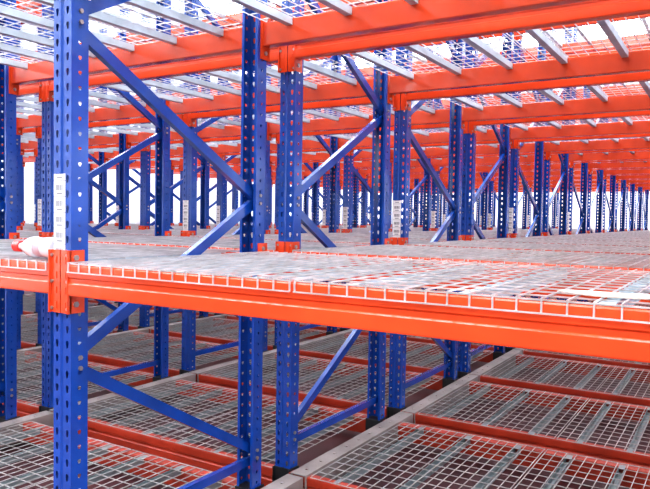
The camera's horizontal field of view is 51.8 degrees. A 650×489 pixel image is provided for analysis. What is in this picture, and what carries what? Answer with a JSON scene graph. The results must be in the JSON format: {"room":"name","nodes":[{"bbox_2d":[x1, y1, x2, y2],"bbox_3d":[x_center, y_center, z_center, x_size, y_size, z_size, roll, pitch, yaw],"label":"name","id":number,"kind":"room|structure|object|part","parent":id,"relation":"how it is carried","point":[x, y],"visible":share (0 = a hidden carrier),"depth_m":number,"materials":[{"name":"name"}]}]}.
{"room":"warehouse","nodes":[
{"label":"warehouse","id":0,"kind":"room"},
{"bbox_2d":[1,4,369,223],"bbox_3d":[-5.725,-2.245,11.607,0.230,6.200,27.843,2,3,32],"label":"wall","id":1,"kind":"structure","parent":0,"point":[134,197],"depth_m":14.24,"materials":[{"name":"white paint"}]},
{"bbox_2d":[0,291,649,488],"bbox_3d":[2.408,1.283,6.805,19.351,0.200,28.043,2,3,32],"label":"floor","id":2,"kind":"structure","parent":0,"point":[319,449],"depth_m":4.43,"materials":[{"name":"grey concrete"}]},
{"bbox_2d":[0,0,649,488],"bbox_3d":[-2.148,-0.772,3.703,11.440,4.000,1.273,2,3,32],"label":"rack","id":3,"kind":"object","parent":2,"relation":"on","point":[253,281],"visible":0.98,"depth_m":2.33,"materials":[{"name":"orange metal"}]},
{"bbox_3d":[-2.189,-0.770,3.635,0.130,4.000,1.085,2,3,32],"label":"upright frame","id":4,"kind":"part","parent":3,"relation":"part of","materials":[{"name":"blue metal"}]},
{"bbox_3d":[-2.083,1.136,3.718,0.090,0.120,1.273,2,3,32],"label":"rail","id":5,"kind":"part","parent":3,"relation":"part of","materials":[{"name":"silver metal"}]},
{"bbox_2d":[11,236,53,257],"bbox_3d":[-1.028,0.009,2.379,0.220,0.075,0.075,2,3,29],"label":"plastic bottle","id":6,"kind":"object","parent":3,"relation":"on","point":[37,247],"visible":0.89,"depth_m":2.34,"materials":[{"name":"white plastic"}]},
{"bbox_3d":[-0.586,-0.705,2.647,0.130,4.000,1.085,2,3,32],"label":"upright frame","id":7,"kind":"part","parent":3,"relation":"part of","materials":[{"name":"blue metal"}]},
{"bbox_3d":[-0.480,1.202,2.730,0.090,0.120,1.273,2,3,32],"label":"rail","id":8,"kind":"part","parent":3,"relation":"part of","materials":[{"name":"silver metal"}]},
{"bbox_2d":[557,290,649,299],"bbox_3d":[0.639,0.108,1.441,0.260,0.006,0.115,2,3,26],"label":"cardboard sheet","id":9,"kind":"object","parent":3,"relation":"on","point":[644,296],"visible":1,"depth_m":1.44,"materials":[{"name":"white cardboard"}]},
{"bbox_2d":[1,0,649,488],"bbox_3d":[-1.469,-0.805,4.802,11.440,4.000,1.273,2,3,32],"label":"rack","id":10,"kind":"object","parent":2,"relation":"on","point":[378,433],"visible":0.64,"depth_m":3.75,"materials":[{"name":"orange"}]},
{"bbox_3d":[-3.114,-0.868,5.724,0.130,4.000,1.085,2,3,32],"label":"upright frame","id":11,"kind":"part","parent":10,"relation":"part of","materials":[{"name":"blue metal"}]},
{"bbox_3d":[-3.008,1.038,5.807,0.090,0.120,1.273,2,3,32],"label":"rail","id":12,"kind":"part","parent":10,"relation":"part of","materials":[{"name":"silver metal"}]},
{"bbox_3d":[-1.510,-0.803,4.735,0.130,4.000,1.085,2,3,32],"label":"upright frame","id":13,"kind":"part","parent":10,"relation":"part of","materials":[{"name":"blue metal"}]},
{"bbox_3d":[-1.404,1.104,4.818,0.090,0.120,1.273,2,3,32],"label":"rail","id":14,"kind":"part","parent":10,"relation":"part of","materials":[{"name":"silver metal"}]},
{"bbox_3d":[0.093,-0.737,3.747,0.130,4.000,1.085,2,3,32],"label":"upright frame","id":15,"kind":"part","parent":10,"relation":"part of","materials":[{"name":"blue metal"}]},
{"bbox_3d":[0.199,1.169,3.830,0.090,0.120,1.273,2,3,32],"label":"rail","id":16,"kind":"part","parent":10,"relation":"part of","materials":[{"name":"silver metal"}]},
{"bbox_2d":[1,0,649,468],"bbox_3d":[-0.789,-0.837,5.902,11.440,4.000,1.273,2,3,32],"label":"rack","id":17,"kind":"object","parent":2,"relation":"on","point":[451,389],"visible":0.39,"depth_m":5.13,"materials":[{"name":"orange"}]},
{"bbox_3d":[-4.038,-0.966,7.812,0.130,4.000,1.085,2,3,32],"label":"upright frame","id":18,"kind":"part","parent":17,"relation":"part of","materials":[{"name":"blue metal"}]},
{"bbox_3d":[-3.933,0.940,7.895,0.090,0.120,1.273,2,3,32],"label":"rail","id":19,"kind":"part","parent":17,"relation":"part of","materials":[{"name":"silver metal"}]},
{"bbox_3d":[-2.435,-0.900,6.823,0.130,4.000,1.085,2,3,32],"label":"upright frame","id":20,"kind":"part","parent":17,"relation":"part of","materials":[{"name":"blue metal"}]},
{"bbox_3d":[-2.329,1.006,6.907,0.090,0.120,1.273,2,3,32],"label":"rail","id":21,"kind":"part","parent":17,"relation":"part of","materials":[{"name":"silver metal"}]},
{"bbox_3d":[-0.831,-0.835,5.835,0.130,4.000,1.085,2,3,32],"label":"upright frame","id":22,"kind":"part","parent":17,"relation":"part of","materials":[{"name":"blue metal"}]},
{"bbox_3d":[-0.725,1.072,5.918,0.090,0.120,1.273,2,3,32],"label":"rail","id":23,"kind":"part","parent":17,"relation":"part of","materials":[{"name":"silver metal"}]},
{"bbox_3d":[0.773,-0.769,4.846,0.130,4.000,1.085,2,3,32],"label":"upright frame","id":24,"kind":"part","parent":17,"relation":"part of","materials":[{"name":"blue metal"}]},
{"bbox_3d":[0.879,1.137,4.929,0.090,0.120,1.273,2,3,32],"label":"rail","id":25,"kind":"part","parent":17,"relation":"part of","materials":[{"name":"silver metal"}]},
{"bbox_2d":[2,0,649,406],"bbox_3d":[-0.110,-0.869,7.002,11.440,4.000,1.273,2,3,32],"label":"rack","id":26,"kind":"object","parent":2,"relation":"on","point":[500,362],"visible":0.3,"depth_m":6.37,"materials":[{"name":"orange metal"}]},
{"bbox_3d":[-4.963,-1.064,9.900,0.130,4.000,1.085,2,3,32],"label":"upright frame","id":27,"kind":"part","parent":26,"relation":"part of","materials":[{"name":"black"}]},
{"bbox_3d":[-3.359,-0.998,8.912,0.130,4.000,1.085,2,3,32],"label":"upright frame","id":28,"kind":"part","parent":26,"relation":"part of","materials":[{"name":"blue metal"}]},
{"bbox_3d":[-3.253,0.908,8.995,0.090,0.120,1.273,2,3,32],"label":"rail","id":29,"kind":"part","parent":26,"relation":"part of","materials":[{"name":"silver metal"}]},
{"bbox_3d":[-1.756,-0.932,7.923,0.130,4.000,1.085,2,3,32],"label":"upright frame","id":30,"kind":"part","parent":26,"relation":"part of","materials":[{"name":"blue metal"}]},
{"bbox_3d":[-1.650,0.974,8.006,0.090,0.120,1.273,2,3,32],"label":"rail","id":31,"kind":"part","parent":26,"relation":"part of","materials":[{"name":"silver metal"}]},
{"bbox_3d":[-0.152,-0.867,6.935,0.130,4.000,1.085,2,3,32],"label":"upright frame","id":32,"kind":"part","parent":26,"relation":"part of","materials":[{"name":"blue metal"}]},
{"bbox_3d":[-0.046,1.040,7.018,0.090,0.120,1.273,2,3,32],"label":"rail","id":33,"kind":"part","parent":26,"relation":"part of","materials":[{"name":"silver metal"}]},
{"bbox_3d":[1.452,-0.801,5.946,0.130,4.000,1.085,2,3,32],"label":"upright frame","id":34,"kind":"part","parent":26,"relation":"part of","materials":[{"name":"blue metal"}]},
{"bbox_3d":[1.558,1.105,6.029,0.090,0.120,1.273,2,3,32],"label":"rail","id":35,"kind":"part","parent":26,"relation":"part of","materials":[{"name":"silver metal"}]},
{"bbox_2d":[34,12,649,369],"bbox_3d":[0.569,-0.901,8.102,11.440,4.000,1.273,2,3,32],"label":"rack","id":36,"kind":"object","parent":2,"relation":"on","point":[539,146],"visible":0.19,"depth_m":7.50,"materials":[{"name":"orange metal"}]},
{"bbox_3d":[-4.284,-1.096,11.000,0.130,4.000,1.085,2,3,32],"label":"upright frame","id":37,"kind":"part","parent":36,"relation":"part of","materials":[{"name":"blue metal"}]},
{"bbox_3d":[-2.680,-1.030,10.011,0.130,4.000,1.085,2,3,32],"label":"upright frame","id":38,"kind":"part","parent":36,"relation":"part of","materials":[{"name":"blue metal"}]},
{"bbox_3d":[-1.076,-0.965,9.023,0.130,4.000,1.085,2,3,32],"label":"upright frame","id":39,"kind":"part","parent":36,"relation":"part of","materials":[{"name":"blue metal"}]},
{"bbox_3d":[0.527,-0.899,8.034,0.130,4.000,1.085,2,3,32],"label":"upright frame","id":40,"kind":"part","parent":36,"relation":"part of","materials":[{"name":"blue metal"}]},
{"bbox_3d":[2.131,-0.833,7.046,0.130,4.000,1.085,2,3,32],"label":"upright frame","id":41,"kind":"part","parent":36,"relation":"part of","materials":[{"name":"blue metal"}]},
{"bbox_3d":[2.237,1.073,7.129,0.090,0.120,1.273,2,3,32],"label":"rail","id":42,"kind":"part","parent":36,"relation":"part of","materials":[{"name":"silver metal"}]},
{"bbox_2d":[100,27,649,299],"bbox_3d":[1.248,-0.933,9.201,11.440,4.000,1.273,2,3,32],"label":"rack","id":43,"kind":"object","parent":2,"relation":"on","point":[565,158],"visible":0.11,"depth_m":8.62,"materials":[{"name":"orange metal"}]},
{"bbox_3d":[-3.604,-1.128,12.100,0.130,4.000,1.085,2,3,32],"label":"upright frame","id":44,"kind":"part","parent":43,"relation":"part of","materials":[{"name":"blue metal"}]},
{"bbox_3d":[-2.001,-1.062,11.111,0.130,4.000,1.085,2,3,32],"label":"upright frame","id":45,"kind":"part","parent":43,"relation":"part of","materials":[{"name":"blue metal"}]},
{"bbox_3d":[-0.397,-0.997,10.123,0.130,4.000,1.085,2,3,32],"label":"upright frame","id":46,"kind":"part","parent":43,"relation":"part of","materials":[{"name":"blue metal"}]},
{"bbox_3d":[1.207,-0.931,9.134,0.130,4.000,1.085,2,3,32],"label":"upright frame","id":47,"kind":"part","parent":43,"relation":"part of","materials":[{"name":"blue metal"}]},
{"bbox_3d":[2.810,-0.865,8.146,0.130,4.000,1.085,2,3,32],"label":"upright frame","id":48,"kind":"part","parent":43,"relation":"part of","materials":[{"name":"blue metal"}]},
{"bbox_2d":[157,27,649,301],"bbox_3d":[1.927,-0.965,10.301,11.440,4.000,1.273,2,3,32],"label":"rack","id":49,"kind":"object","parent":2,"relation":"on","point":[584,166],"visible":0.11,"depth_m":9.79,"materials":[{"name":"orange metal"}]},
{"bbox_3d":[-2.925,-1.160,13.199,0.130,4.000,1.085,2,3,32],"label":"upright frame","id":50,"kind":"part","parent":49,"relation":"part of","materials":[{"name":"blue metal"}]},
{"bbox_3d":[-1.322,-1.095,12.211,0.130,4.000,1.085,2,3,32],"label":"upright frame","id":51,"kind":"part","parent":49,"relation":"part of","materials":[{"name":"blue metal"}]},
{"bbox_3d":[0.282,-1.029,11.223,0.130,4.000,1.085,2,3,32],"label":"upright frame","id":52,"kind":"part","parent":49,"relation":"part of","materials":[{"name":"blue metal"}]},
{"bbox_3d":[1.886,-0.963,10.234,0.130,4.000,1.085,2,3,32],"label":"upright frame","id":53,"kind":"part","parent":49,"relation":"part of","materials":[{"name":"blue metal"}]},
{"bbox_3d":[3.489,-0.897,9.246,0.130,4.000,1.085,2,3,32],"label":"upright frame","id":54,"kind":"part","parent":49,"relation":"part of","materials":[{"name":"blue metal"}]},
{"bbox_2d":[202,85,649,306],"bbox_3d":[2.606,-0.997,11.401,11.440,4.000,1.273,2,3,32],"label":"rack","id":55,"kind":"object","parent":2,"relation":"on","point":[600,173],"visible":0.09,"depth_m":10.95,"materials":[{"name":"orange"}]},
{"bbox_3d":[-2.246,-1.192,14.299,0.130,4.000,1.085,2,3,32],"label":"upright frame","id":56,"kind":"part","parent":55,"relation":"part of","materials":[{"name":"blue metal"}]},
{"bbox_3d":[-0.642,-1.127,13.311,0.130,4.000,1.085,2,3,32],"label":"upright frame","id":57,"kind":"part","parent":55,"relation":"part of","materials":[{"name":"blue metal"}]},
{"bbox_3d":[0.961,-1.061,12.322,0.130,4.000,1.085,2,3,32],"label":"upright frame","id":58,"kind":"part","parent":55,"relation":"part of","materials":[{"name":"blue metal"}]},
{"bbox_3d":[2.565,-0.995,11.334,0.130,4.000,1.085,2,3,32],"label":"upright frame","id":59,"kind":"part","parent":55,"relation":"part of","materials":[{"name":"blue metal"}]},
{"bbox_3d":[4.169,-0.929,10.345,0.130,4.000,1.085,2,3,32],"label":"upright frame","id":60,"kind":"part","parent":55,"relation":"part of","materials":[{"name":"blue metal"}]},
{"bbox_2d":[244,84,649,304],"bbox_3d":[3.286,-1.029,12.501,11.440,4.000,1.273,2,3,32],"label":"rack","id":61,"kind":"object","parent":2,"relation":"on","point":[613,178],"visible":0.07,"depth_m":11.99,"materials":[{"name":"orange"}]},
{"bbox_3d":[0.037,-1.159,14.411,0.130,4.000,1.085,2,3,32],"label":"upright frame","id":62,"kind":"part","parent":61,"relation":"part of","materials":[{"name":"blue metal"}]},
{"bbox_3d":[1.640,-1.093,13.422,0.130,4.000,1.085,2,3,32],"label":"upright frame","id":63,"kind":"part","parent":61,"relation":"part of","materials":[{"name":"blue metal"}]},
{"bbox_3d":[3.244,-1.027,12.434,0.130,4.000,1.085,2,3,32],"label":"upright frame","id":64,"kind":"part","parent":61,"relation":"part of","materials":[{"name":"blue metal"}]},
{"bbox_3d":[4.848,-0.961,11.445,0.130,4.000,1.085,2,3,32],"label":"upright frame","id":65,"kind":"part","parent":61,"relation":"part of","materials":[{"name":"blue metal"}]},
{"bbox_2d":[290,84,649,232],"bbox_3d":[3.965,-1.061,13.601,11.440,4.000,1.273,2,3,32],"label":"rack","id":66,"kind":"object","parent":2,"relation":"on","point":[623,182],"visible":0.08,"depth_m":13.62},
{"bbox_3d":[0.716,-1.191,15.510,0.130,4.000,1.085,2,3,32],"label":"upright frame","id":67,"kind":"part","parent":66,"relation":"part of","materials":[{"name":"blue metal"}]},
{"bbox_3d":[2.320,-1.125,14.522,0.130,4.000,1.085,2,3,32],"label":"upright frame","id":68,"kind":"part","parent":66,"relation":"part of","materials":[{"name":"blue metal"}]},
{"bbox_3d":[3.923,-1.059,13.533,0.130,4.000,1.085,2,3,32],"label":"upright frame","id":69,"kind":"part","parent":66,"relation":"part of","materials":[{"name":"blue metal"}]},
{"bbox_3d":[5.527,-0.993,12.545,0.130,4.000,1.085,2,3,32],"label":"upright frame","id":70,"kind":"part","parent":66,"relation":"part of","materials":[{"name":"blue metal"}]},
{"bbox_2d":[309,120,649,231],"bbox_3d":[4.644,-1.093,14.700,11.440,4.000,1.273,2,3,32],"label":"rack","id":71,"kind":"object","parent":2,"relation":"on","point":[631,206],"visible":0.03,"depth_m":14.18,"materials":[{"name":"blue metal"}]},
{"bbox_3d":[-0.209,-1.288,17.599,0.130,4.000,1.085,2,3,32],"label":"upright frame","id":72,"kind":"part","parent":71,"relation":"part of","materials":[{"name":"blue metal"}]},
{"bbox_3d":[1.395,-1.223,16.610,0.130,4.000,1.085,2,3,32],"label":"upright frame","id":73,"kind":"part","parent":71,"relation":"part of","materials":[{"name":"blue metal"}]},
{"bbox_3d":[2.999,-1.157,15.622,0.130,4.000,1.085,2,3,32],"label":"upright frame","id":74,"kind":"part","parent":71,"relation":"part of","materials":[{"name":"blue metal"}]},
{"bbox_3d":[4.603,-1.091,14.633,0.130,4.000,1.085,2,3,32],"label":"upright frame","id":75,"kind":"part","parent":71,"relation":"part of","materials":[{"name":"blue metal"}]},
{"bbox_3d":[6.206,-1.026,13.645,0.130,4.000,1.085,2,3,32],"label":"upright frame","id":76,"kind":"part","parent":71,"relation":"part of","materials":[{"name":"blue metal"}]},
{"bbox_2d":[330,120,649,230],"bbox_3d":[5.323,-1.125,15.800,11.440,4.000,1.273,2,3,32],"label":"rack","id":77,"kind":"object","parent":2,"relation":"on","point":[640,188],"visible":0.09,"depth_m":16.11,"materials":[{"name":"blue metal"}]},
{"bbox_3d":[0.471,-1.321,18.698,0.130,4.000,1.085,2,3,32],"label":"upright frame","id":78,"kind":"part","parent":77,"relation":"part of","materials":[{"name":"blue metal"}]},
{"bbox_3d":[2.074,-1.255,17.710,0.130,4.000,1.085,2,3,32],"label":"upright frame","id":79,"kind":"part","parent":77,"relation":"part of","materials":[{"name":"blue metal"}]},
{"bbox_3d":[3.678,-1.189,16.721,0.130,4.000,1.085,2,3,32],"label":"upright frame","id":80,"kind":"part","parent":77,"relation":"part of","materials":[{"name":"blue metal"}]},
{"bbox_3d":[5.282,-1.123,15.733,0.130,4.000,1.085,2,3,32],"label":"upright frame","id":81,"kind":"part","parent":77,"relation":"part of","materials":[{"name":"blue metal"}]},
{"bbox_3d":[6.885,-1.058,14.745,0.130,4.000,1.085,2,3,32],"label":"upright frame","id":82,"kind":"part","parent":77,"relation":"part of","materials":[{"name":"blue metal"}]},
{"bbox_2d":[355,189,649,230],"bbox_3d":[6.002,-1.157,16.900,11.440,4.000,1.273,2,3,32],"label":"rack","id":83,"kind":"object","parent":2,"relation":"on","point":[646,191],"visible":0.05,"depth_m":16.40,"materials":[{"name":"blue metal"}]},
{"bbox_3d":[4.357,-1.221,17.821,0.130,4.000,1.085,2,3,32],"label":"upright frame","id":84,"kind":"part","parent":83,"relation":"part of","materials":[{"name":"blue metal"}]},
{"bbox_3d":[5.961,-1.155,16.833,0.130,4.000,1.085,2,3,32],"label":"upright frame","id":85,"kind":"part","parent":83,"relation":"part of","materials":[{"name":"blue metal"}]},
{"bbox_3d":[7.565,-1.090,15.844,0.130,4.000,1.085,2,3,32],"label":"upright frame","id":86,"kind":"part","parent":83,"relation":"part of","materials":[{"name":"blue metal"}]},
{"bbox_2d":[277,0,583,56],"bbox_3d":[2.515,-5.121,6.553,19.351,0.180,28.043,2,3,32],"label":"ceiling","id":87,"kind":"structure","parent":0,"point":[559,32],"depth_m":17.25,"materials":[{"name":"white"}]},
{"bbox_2d":[171,0,591,66],"bbox_3d":[1.798,-4.924,6.825,16.860,0.180,27.343,2,3,32],"label":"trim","id":88,"kind":"structure","parent":87,"relation":"attached to","point":[174,0],"depth_m":15.62,"materials":[{"name":"white"}]},
{"bbox_2d":[200,0,649,67],"bbox_3d":[2.498,-5.005,6.390,18.600,0.040,27.343,2,3,32],"label":"skylight panels","id":89,"kind":"object","parent":87,"relation":"attached to","point":[204,1],"depth_m":16.49,"materials":[{"name":"white"}]},
{"bbox_2d":[378,82,649,229],"bbox_3d":[9.766,-2.259,18.508,18.951,6.200,0.230,2,3,32],"label":"wall","id":90,"kind":"structure","parent":0,"point":[576,211],"depth_m":19.88,"materials":[{"name":"white paint"}]}
]}

